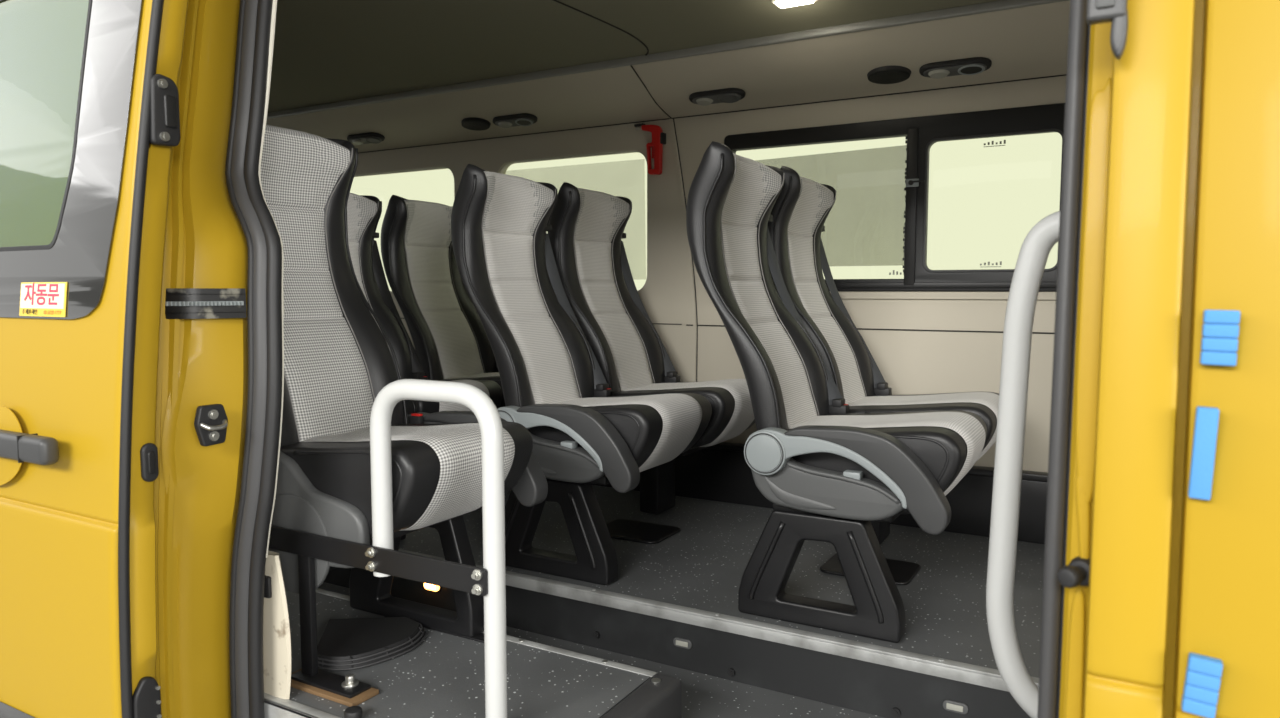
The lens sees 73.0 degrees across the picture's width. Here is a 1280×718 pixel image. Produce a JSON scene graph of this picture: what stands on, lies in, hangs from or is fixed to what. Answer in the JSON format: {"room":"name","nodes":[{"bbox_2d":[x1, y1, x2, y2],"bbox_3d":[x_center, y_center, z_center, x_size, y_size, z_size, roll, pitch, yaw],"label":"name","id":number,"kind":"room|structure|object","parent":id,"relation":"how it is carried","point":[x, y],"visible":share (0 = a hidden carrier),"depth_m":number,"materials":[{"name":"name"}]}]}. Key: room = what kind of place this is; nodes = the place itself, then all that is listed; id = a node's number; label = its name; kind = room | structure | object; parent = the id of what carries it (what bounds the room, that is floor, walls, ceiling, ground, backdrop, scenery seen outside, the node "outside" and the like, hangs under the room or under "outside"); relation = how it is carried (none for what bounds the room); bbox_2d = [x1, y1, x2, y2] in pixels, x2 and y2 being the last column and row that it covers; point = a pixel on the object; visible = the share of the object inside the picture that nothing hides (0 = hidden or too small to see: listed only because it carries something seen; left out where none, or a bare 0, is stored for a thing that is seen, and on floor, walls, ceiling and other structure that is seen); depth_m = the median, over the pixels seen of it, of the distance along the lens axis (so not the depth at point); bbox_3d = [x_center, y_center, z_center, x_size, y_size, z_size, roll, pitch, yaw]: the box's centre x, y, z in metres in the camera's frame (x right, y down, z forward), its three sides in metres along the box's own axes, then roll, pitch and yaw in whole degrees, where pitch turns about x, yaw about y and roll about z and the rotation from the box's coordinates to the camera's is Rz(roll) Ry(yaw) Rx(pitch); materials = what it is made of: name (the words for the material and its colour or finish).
{"room":"vehicle interior","nodes":[
{"label":"vehicle interior","id":0,"kind":"room"},
{"bbox_2d":[154,0,247,717],"bbox_3d":[-1.058,0.144,1.835,0.680,2.220,0.337,3,5,30],"label":"pillar","id":1,"kind":"structure","parent":0,"point":[201,362],"depth_m":1.64,"materials":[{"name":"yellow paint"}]},
{"bbox_2d":[0,0,187,717],"bbox_3d":[-1.447,0.141,1.877,1.446,2.221,0.268,3,5,30],"label":"door","id":2,"kind":"structure","parent":1,"relation":"in","point":[90,118],"depth_m":1.53,"materials":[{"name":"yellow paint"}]},
{"bbox_2d":[163,95,176,128],"bbox_3d":[-0.813,-0.428,1.496,0.008,0.055,0.022,3,5,30],"label":"latch","id":3,"kind":"object","parent":2,"relation":"attached to","point":[169,101],"depth_m":1.49,"materials":[{"name":"black"}]},
{"bbox_2d":[165,288,245,318],"bbox_3d":[-1.261,-0.124,1.871,1.114,0.056,0.134,3,5,30],"label":"door track","id":4,"kind":"object","parent":1,"relation":"attached to","point":[180,303],"visible":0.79,"depth_m":1.60,"materials":[{"name":"metal"}]},
{"bbox_2d":[194,404,227,445],"bbox_3d":[-0.781,0.122,1.586,0.030,0.075,0.060,3,5,30],"label":"latch striker","id":5,"kind":"object","parent":1,"relation":"attached to","point":[211,421],"visible":1,"depth_m":1.58,"materials":[{"name":"black metal"}]},
{"bbox_2d":[225,0,281,717],"bbox_3d":[-0.763,0.152,1.752,0.122,2.222,0.238,-1,5,-11],"label":"seal","id":6,"kind":"object","parent":1,"relation":"attached to","point":[264,280],"visible":1,"depth_m":1.67,"materials":[{"name":"grey rubber"}]},
{"bbox_2d":[258,0,283,557],"bbox_3d":[-0.755,-0.290,1.746,0.099,1.340,0.261,-1,5,-11],"label":"trim","id":7,"kind":"structure","parent":1,"relation":"attached to","point":[274,5],"depth_m":1.72,"materials":[{"name":"beige"}]},
{"bbox_2d":[263,551,291,698],"bbox_3d":[-0.752,0.575,1.750,0.133,0.375,0.030,3,5,30],"label":"trim","id":8,"kind":"structure","parent":1,"relation":"attached to","point":[277,651],"depth_m":1.72,"materials":[{"name":"beige plastic"}]},
{"bbox_2d":[318,582,883,717],"bbox_3d":[-0.416,0.822,1.968,5.800,0.049,0.925,3,5,30],"label":"step","id":9,"kind":"structure","parent":0,"point":[703,695],"depth_m":2.03,"materials":[{"name":"plastic"}]},
{"bbox_2d":[264,588,681,717],"bbox_3d":[-0.729,0.723,2.009,1.608,0.138,0.504,3,5,30],"label":"floor","id":10,"kind":"structure","parent":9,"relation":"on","point":[443,676],"depth_m":1.80,"materials":[{"name":"plastic"}]},
{"bbox_2d":[344,706,362,717],"bbox_3d":[-0.547,0.677,1.650,0.034,0.020,0.034,3,5,30],"label":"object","id":11,"kind":"object","parent":10,"relation":"on","point":[353,711],"visible":1,"depth_m":1.64,"materials":[{"name":"black"}]},
{"bbox_2d":[317,617,426,670],"bbox_3d":[-0.606,0.650,1.950,0.239,0.029,0.295,-1,5,-8],"label":"pedestal base","id":12,"kind":"object","parent":10,"relation":"on","point":[349,643],"visible":0.94,"depth_m":1.95,"materials":[{"name":"black plastic"}]},
{"bbox_2d":[268,379,506,717],"bbox_3d":[-0.548,0.358,1.704,0.676,0.651,0.073,3,5,30],"label":"grab rail","id":13,"kind":"object","parent":10,"relation":"on","point":[489,581],"visible":0.91,"depth_m":1.63,"materials":[{"name":"grey metal"}]},
{"bbox_2d":[260,125,547,636],"bbox_3d":[-0.632,0.044,2.043,0.707,1.222,0.510,3,5,30],"label":"passenger seat","id":14,"kind":"object","parent":10,"relation":"on","point":[338,359],"visible":0.62,"depth_m":2.06,"materials":[{"name":"grey fabric"}]},
{"bbox_2d":[280,421,532,537],"bbox_3d":[-0.558,0.254,1.988,0.487,0.198,0.408,3,5,30],"label":"cushion","id":15,"kind":"object","parent":14,"relation":"on","point":[437,468],"depth_m":1.82,"materials":[{"name":"grey fabric"}]},
{"bbox_2d":[384,616,483,642],"bbox_3d":[-0.484,0.650,2.098,0.340,0.006,0.037,3,5,30],"label":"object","id":16,"kind":"object","parent":10,"relation":"on","point":[480,637],"visible":0.18,"depth_m":2.04,"materials":[{"name":"black metal"}]},
{"bbox_2d":[324,568,1030,717],"bbox_3d":[-0.195,0.692,2.349,5.800,0.148,0.027,3,5,30],"label":"step riser","id":17,"kind":"structure","parent":9,"relation":"on","point":[884,691],"depth_m":2.10,"materials":[{"name":"black rubber"}]},
{"bbox_2d":[424,583,441,591],"bbox_3d":[-0.621,0.676,2.578,0.068,0.035,0.014,3,5,30],"label":"marker lamp","id":18,"kind":"object","parent":17,"relation":"attached to","point":[430,587],"visible":0.59,"depth_m":2.57,"materials":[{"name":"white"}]},
{"bbox_2d":[673,637,691,648],"bbox_3d":[0.107,0.713,2.168,0.052,0.023,0.008,3,5,30],"label":"lamp","id":19,"kind":"object","parent":17,"relation":"attached to","point":[679,642],"visible":1,"depth_m":2.16,"materials":[{"name":"grey plastic"}]},
{"bbox_2d":[943,700,967,713],"bbox_3d":[0.673,0.744,1.847,0.052,0.023,0.008,3,5,30],"label":"lamp","id":20,"kind":"object","parent":17,"relation":"attached to","point":[953,706],"visible":1,"depth_m":1.84,"materials":[{"name":"grey plastic"}]},
{"bbox_2d":[986,211,1059,717],"bbox_3d":[0.585,0.306,1.204,0.227,1.101,0.408,3,5,30],"label":"handle","id":21,"kind":"object","parent":9,"relation":"on","point":[1036,247],"visible":0.71,"depth_m":1.34,"materials":[{"name":"grey metal"}]},
{"bbox_2d":[267,0,998,112],"bbox_3d":[-0.190,-0.949,2.227,5.800,0.198,1.502,3,5,30],"label":"ceiling","id":22,"kind":"structure","parent":0,"point":[325,51],"depth_m":2.84,"materials":[{"name":"grey"}]},
{"bbox_2d":[553,0,648,55],"bbox_3d":[-0.364,-0.956,2.325,0.106,0.203,1.507,3,5,30],"label":"trim","id":23,"kind":"structure","parent":22,"relation":"attached to","point":[553,0],"depth_m":2.73,"materials":[{"name":"grey"}]},
{"bbox_2d":[266,0,1069,151],"bbox_3d":[0.268,-0.966,3.033,5.800,0.140,0.365,3,5,30],"label":"cove","id":24,"kind":"object","parent":22,"relation":"attached to","point":[1031,41],"visible":0.53,"depth_m":2.96,"materials":[{"name":"beige plastic"}]},
{"bbox_2d":[347,132,384,144],"bbox_3d":[-1.240,-0.995,3.914,0.212,0.044,0.070,3,5,30],"label":"vent","id":25,"kind":"object","parent":24,"relation":"attached to","point":[371,137],"visible":0.99,"depth_m":3.89,"materials":[{"name":"black plastic"}]},
{"bbox_2d":[461,117,490,130],"bbox_3d":[-0.681,-0.977,3.594,0.141,0.042,0.094,2,5,23],"label":"speaker grille","id":26,"kind":"object","parent":24,"relation":"attached to","point":[471,123],"visible":1,"depth_m":3.57,"materials":[{"name":"black plastic"}]},
{"bbox_2d":[493,113,537,127],"bbox_3d":[-0.506,-0.962,3.498,0.212,0.044,0.070,3,5,30],"label":"vent","id":27,"kind":"object","parent":24,"relation":"attached to","point":[522,119],"visible":1,"depth_m":3.47,"materials":[{"name":"black plastic"}]},
{"bbox_2d":[631,65,671,118],"bbox_3d":[0.049,-0.971,3.160,0.014,0.128,0.340,2,5,27],"label":"trim","id":28,"kind":"structure","parent":24,"relation":"attached to","point":[631,65],"depth_m":3.12,"materials":[{"name":"grey"}]},
{"bbox_2d":[267,0,1068,118],"bbox_3d":[0.181,-1.022,2.875,5.800,0.026,0.022,3,5,30],"label":"trim","id":29,"kind":"structure","parent":24,"relation":"attached to","point":[1000,5],"depth_m":2.85,"materials":[{"name":"grey"}]},
{"bbox_2d":[689,88,745,105],"bbox_3d":[0.272,-0.926,3.061,0.212,0.043,0.070,3,5,30],"label":"vent","id":30,"kind":"object","parent":24,"relation":"attached to","point":[727,95],"visible":1,"depth_m":3.04,"materials":[{"name":"black plastic"}]},
{"bbox_2d":[867,65,910,83],"bbox_3d":[0.796,-0.908,2.765,0.141,0.041,0.094,2,5,23],"label":"speaker grille","id":31,"kind":"object","parent":24,"relation":"attached to","point":[892,74],"visible":1,"depth_m":2.75,"materials":[{"name":"black plastic"}]},
{"bbox_2d":[919,57,991,78],"bbox_3d":[0.970,-0.894,2.665,0.212,0.043,0.070,3,5,30],"label":"vent","id":32,"kind":"object","parent":24,"relation":"attached to","point":[974,65],"visible":1,"depth_m":2.65,"materials":[{"name":"black plastic"}]},
{"bbox_2d":[771,0,817,7],"bbox_3d":[0.441,-1.031,2.471,0.124,0.030,0.072,3,5,30],"label":"recessed light","id":33,"kind":"object","parent":22,"relation":"in","point":[779,3],"visible":1,"depth_m":2.47,"materials":[{"name":"beige plastic"}]},
{"bbox_2d":[355,76,1065,472],"bbox_3d":[0.366,-0.310,3.258,5.800,1.300,0.050,3,5,30],"label":"wall","id":34,"kind":"structure","parent":0,"point":[910,362],"depth_m":3.04,"materials":[{"name":"beige plastic"}]},
{"bbox_2d":[354,167,448,291],"bbox_3d":[-1.165,-0.602,4.111,0.805,0.576,0.030,3,5,30],"label":"window","id":35,"kind":"structure","parent":34,"relation":"in","point":[435,168],"depth_m":4.05,"materials":[{"name":"beige"}]},
{"bbox_2d":[401,318,681,324],"bbox_3d":[-1.003,-0.187,4.019,2.680,0.004,0.002,3,5,30],"label":"trim","id":36,"kind":"structure","parent":34,"relation":"attached to","point":[401,318],"depth_m":3.39,"materials":[{"name":"grey plastic"}]},
{"bbox_2d":[500,150,642,290],"bbox_3d":[-0.283,-0.560,3.610,0.755,0.572,0.030,3,5,30],"label":"window","id":37,"kind":"structure","parent":34,"relation":"in","point":[504,168],"depth_m":3.60,"materials":[{"name":"beige"}]},
{"bbox_2d":[634,123,665,174],"bbox_3d":[0.039,-0.814,3.357,0.128,0.200,0.032,3,5,30],"label":"hammer","id":38,"kind":"object","parent":34,"relation":"attached to","point":[658,137],"visible":1,"depth_m":3.33,"materials":[{"name":"red plastic"}]},
{"bbox_2d":[669,119,697,381],"bbox_3d":[0.168,-0.305,3.340,0.128,1.238,0.007,3,5,30],"label":"trim","id":39,"kind":"structure","parent":34,"relation":"attached to","point":[671,120],"depth_m":3.32,"materials":[{"name":"beige plastic"}]},
{"bbox_2d":[358,74,1065,152],"bbox_3d":[0.352,-0.913,3.184,5.800,0.006,0.006,3,5,30],"label":"trim","id":40,"kind":"structure","parent":34,"relation":"attached to","point":[1064,74],"depth_m":3.15,"materials":[{"name":"grey"}]},
{"bbox_2d":[591,442,1047,543],"bbox_3d":[0.352,0.428,3.293,5.800,0.222,0.105,3,5,30],"label":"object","id":41,"kind":"structure","parent":34,"relation":"attached to","point":[720,472],"depth_m":2.92,"materials":[{"name":"black plastic"}]},
{"bbox_2d":[686,324,1053,333],"bbox_3d":[1.527,-0.070,2.584,3.100,0.005,0.002,3,5,30],"label":"trim","id":42,"kind":"structure","parent":34,"relation":"attached to","point":[686,324],"depth_m":2.89,"materials":[{"name":"grey plastic"}]},
{"bbox_2d":[709,292,1055,299],"bbox_3d":[1.568,-0.184,2.546,3.000,0.022,0.012,3,5,30],"label":"trim","id":43,"kind":"structure","parent":34,"relation":"attached to","point":[844,295],"depth_m":2.88,"materials":[{"name":"beige plastic"}]},
{"bbox_2d":[724,103,1064,291],"bbox_3d":[0.825,-0.521,2.964,1.160,0.577,0.056,3,5,30],"label":"window","id":44,"kind":"structure","parent":34,"relation":"in","point":[922,132],"depth_m":2.87,"materials":[{"name":"black"}]},
{"bbox_2d":[903,223,904,252],"bbox_3d":[0.892,-0.408,2.920,0.005,0.097,0.006,3,5,30],"label":"hooks","id":45,"kind":"object","parent":44,"relation":"attached to","point":[904,223],"depth_m":2.92,"materials":[{"name":"black plastic"}]},
{"bbox_2d":[905,136,906,162],"bbox_3d":[0.891,-0.701,2.897,0.005,0.086,0.006,3,5,30],"label":"hooks","id":46,"kind":"object","parent":44,"relation":"attached to","point":[905,136],"depth_m":2.89,"materials":[{"name":"black"}]},
{"bbox_2d":[906,179,924,186],"bbox_3d":[0.912,-0.585,2.868,0.062,0.026,0.016,3,5,30],"label":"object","id":47,"kind":"structure","parent":44,"relation":"attached to","point":[909,182],"depth_m":2.87,"materials":[{"name":"grey plastic"}]},
{"bbox_2d":[399,485,1044,677],"bbox_3d":[0.095,0.605,2.853,5.800,0.060,1.145,3,5,30],"label":"floor","id":48,"kind":"structure","parent":0,"point":[701,566],"depth_m":2.48,"materials":[{"name":"plastic"}]},
{"bbox_2d":[347,193,502,540],"bbox_3d":[-0.870,-0.019,2.977,0.711,1.163,0.446,3,5,30],"label":"passenger seat","id":49,"kind":"object","parent":48,"relation":"on","point":[364,212],"visible":0.26,"depth_m":3.18,"materials":[{"name":"grey fabric"}]},
{"bbox_2d":[402,380,502,414],"bbox_3d":[-0.782,0.177,2.947,0.487,0.198,0.408,3,5,30],"label":"cushion","id":50,"kind":"object","parent":49,"relation":"on","point":[491,388],"depth_m":2.78,"materials":[{"name":"grey fabric"}]},
{"bbox_2d":[381,195,505,406],"bbox_3d":[-0.650,-0.050,3.363,0.712,1.163,0.528,3,5,30],"label":"passenger seat","id":51,"kind":"object","parent":48,"relation":"on","point":[451,342],"visible":0.56,"depth_m":3.44,"materials":[{"name":"grey fabric"}]},
{"bbox_2d":[436,376,505,406],"bbox_3d":[-0.542,0.144,3.367,0.487,0.198,0.408,3,5,30],"label":"cushion","id":52,"kind":"object","parent":51,"relation":"on","point":[497,379],"depth_m":3.24,"materials":[{"name":"grey fabric"}]},
{"bbox_2d":[451,164,711,584],"bbox_3d":[-0.193,0.014,2.561,0.712,1.163,0.505,3,5,30],"label":"passenger seat","id":53,"kind":"object","parent":48,"relation":"on","point":[554,385],"visible":0.95,"depth_m":2.49,"materials":[{"name":"grey fabric"}]},
{"bbox_2d":[527,393,711,477],"bbox_3d":[-0.091,0.208,2.555,0.487,0.198,0.408,3,5,30],"label":"cushion","id":54,"kind":"object","parent":53,"relation":"on","point":[656,429],"depth_m":2.40,"materials":[{"name":"grey fabric"}]},
{"bbox_2d":[548,182,754,543],"bbox_3d":[0.041,-0.019,2.971,0.712,1.163,0.528,3,5,30],"label":"passenger seat","id":55,"kind":"object","parent":48,"relation":"on","point":[586,235],"visible":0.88,"depth_m":3.03,"materials":[{"name":"grey fabric"}]},
{"bbox_2d":[612,382,754,448],"bbox_3d":[0.149,0.175,2.975,0.487,0.198,0.408,3,5,30],"label":"cushion","id":56,"kind":"object","parent":55,"relation":"on","point":[732,414],"depth_m":2.79,"materials":[{"name":"grey fabric"}]},
{"bbox_2d":[398,549,1038,691],"bbox_3d":[-0.193,0.628,2.346,5.800,0.034,0.028,3,5,30],"label":"trim","id":57,"kind":"structure","parent":48,"relation":"attached to","point":[910,661],"depth_m":2.05,"materials":[{"name":"metal"}]},
{"bbox_2d":[686,141,986,642],"bbox_3d":[0.480,0.044,2.179,0.712,1.163,0.505,3,5,30],"label":"passenger seat","id":58,"kind":"object","parent":48,"relation":"on","point":[827,471],"visible":1,"depth_m":2.07,"materials":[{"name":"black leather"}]},
{"bbox_2d":[788,410,986,513],"bbox_3d":[0.583,0.239,2.173,0.487,0.198,0.408,3,5,30],"label":"cushion","id":59,"kind":"object","parent":58,"relation":"on","point":[949,443],"depth_m":2.00,"materials":[{"name":"grey fabric"}]},
{"bbox_2d":[767,166,998,584],"bbox_3d":[0.715,0.012,2.589,0.712,1.163,0.528,3,5,30],"label":"passenger seat","id":60,"kind":"object","parent":48,"relation":"on","point":[801,209],"visible":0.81,"depth_m":2.66,"materials":[{"name":"grey fabric"}]},
{"bbox_2d":[849,392,998,448],"bbox_3d":[0.823,0.205,2.593,0.487,0.198,0.408,3,5,30],"label":"cushion","id":61,"kind":"object","parent":60,"relation":"on","point":[983,404],"depth_m":2.46,"materials":[{"name":"grey fabric"}]},
{"bbox_2d":[1059,22,1112,717],"bbox_3d":[0.484,0.200,0.956,0.038,2.250,0.192,3,5,30],"label":"door frame trim","id":62,"kind":"structure","parent":0,"point":[1085,390],"depth_m":0.89,"materials":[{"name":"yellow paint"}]},
{"bbox_2d":[1037,0,1090,717],"bbox_3d":[0.473,0.199,0.967,0.027,2.251,0.185,3,5,30],"label":"seal","id":63,"kind":"object","parent":62,"relation":"attached to","point":[1079,30],"visible":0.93,"depth_m":0.91,"materials":[{"name":"grey rubber"}]},
{"bbox_2d":[1057,556,1089,587],"bbox_3d":[0.442,0.218,0.874,0.042,0.031,0.031,-4,6,-44],"label":"bumper cover","id":64,"kind":"object","parent":62,"relation":"attached to","point":[1075,574],"visible":0.89,"depth_m":0.87,"materials":[{"name":"black rubber"}]},
{"bbox_2d":[1163,0,1204,717],"bbox_3d":[0.555,0.204,0.904,0.018,2.250,0.166,3,5,30],"label":"door seal","id":65,"kind":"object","parent":62,"relation":"attached to","point":[1199,4],"depth_m":0.85,"materials":[{"name":"black rubber"}]},
{"bbox_2d":[1083,0,1194,717],"bbox_3d":[0.509,0.204,0.901,0.067,2.250,0.213,3,5,30],"label":"wall pillar","id":66,"kind":"structure","parent":0,"point":[1144,241],"depth_m":0.82,"materials":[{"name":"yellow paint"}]},
{"bbox_2d":[1086,0,1127,59],"bbox_3d":[0.445,-0.349,0.823,0.035,0.126,0.022,3,5,30],"label":"bracket","id":67,"kind":"object","parent":66,"relation":"attached to","point":[1097,11],"visible":1,"depth_m":0.82,"materials":[{"name":"grey plastic"}]},
{"bbox_2d":[1172,0,1279,717],"bbox_3d":[0.916,0.223,0.669,0.850,2.250,0.215,3,5,30],"label":"door","id":68,"kind":"structure","parent":66,"relation":"attached to","point":[1228,610],"depth_m":0.79,"materials":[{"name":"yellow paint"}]},
{"bbox_2d":[1181,652,1222,717],"bbox_3d":[0.512,0.297,0.788,0.029,0.054,0.014,3,5,30],"label":"pad","id":69,"kind":"object","parent":68,"relation":"attached to","point":[1203,673],"visible":1,"depth_m":0.78,"materials":[{"name":"blue plastic"}]},
{"bbox_2d":[1188,406,1219,499],"bbox_3d":[0.513,0.086,0.788,0.020,0.084,0.014,3,5,30],"label":"pad","id":70,"kind":"object","parent":68,"relation":"attached to","point":[1206,418],"visible":1,"depth_m":0.78,"materials":[{"name":"blue plastic"}]},
{"bbox_2d":[1200,310,1239,365],"bbox_3d":[0.526,-0.019,0.784,0.027,0.050,0.014,4,6,29],"label":"pad","id":71,"kind":"object","parent":68,"relation":"attached to","point":[1219,343],"visible":1,"depth_m":0.78,"materials":[{"name":"blue plastic"}]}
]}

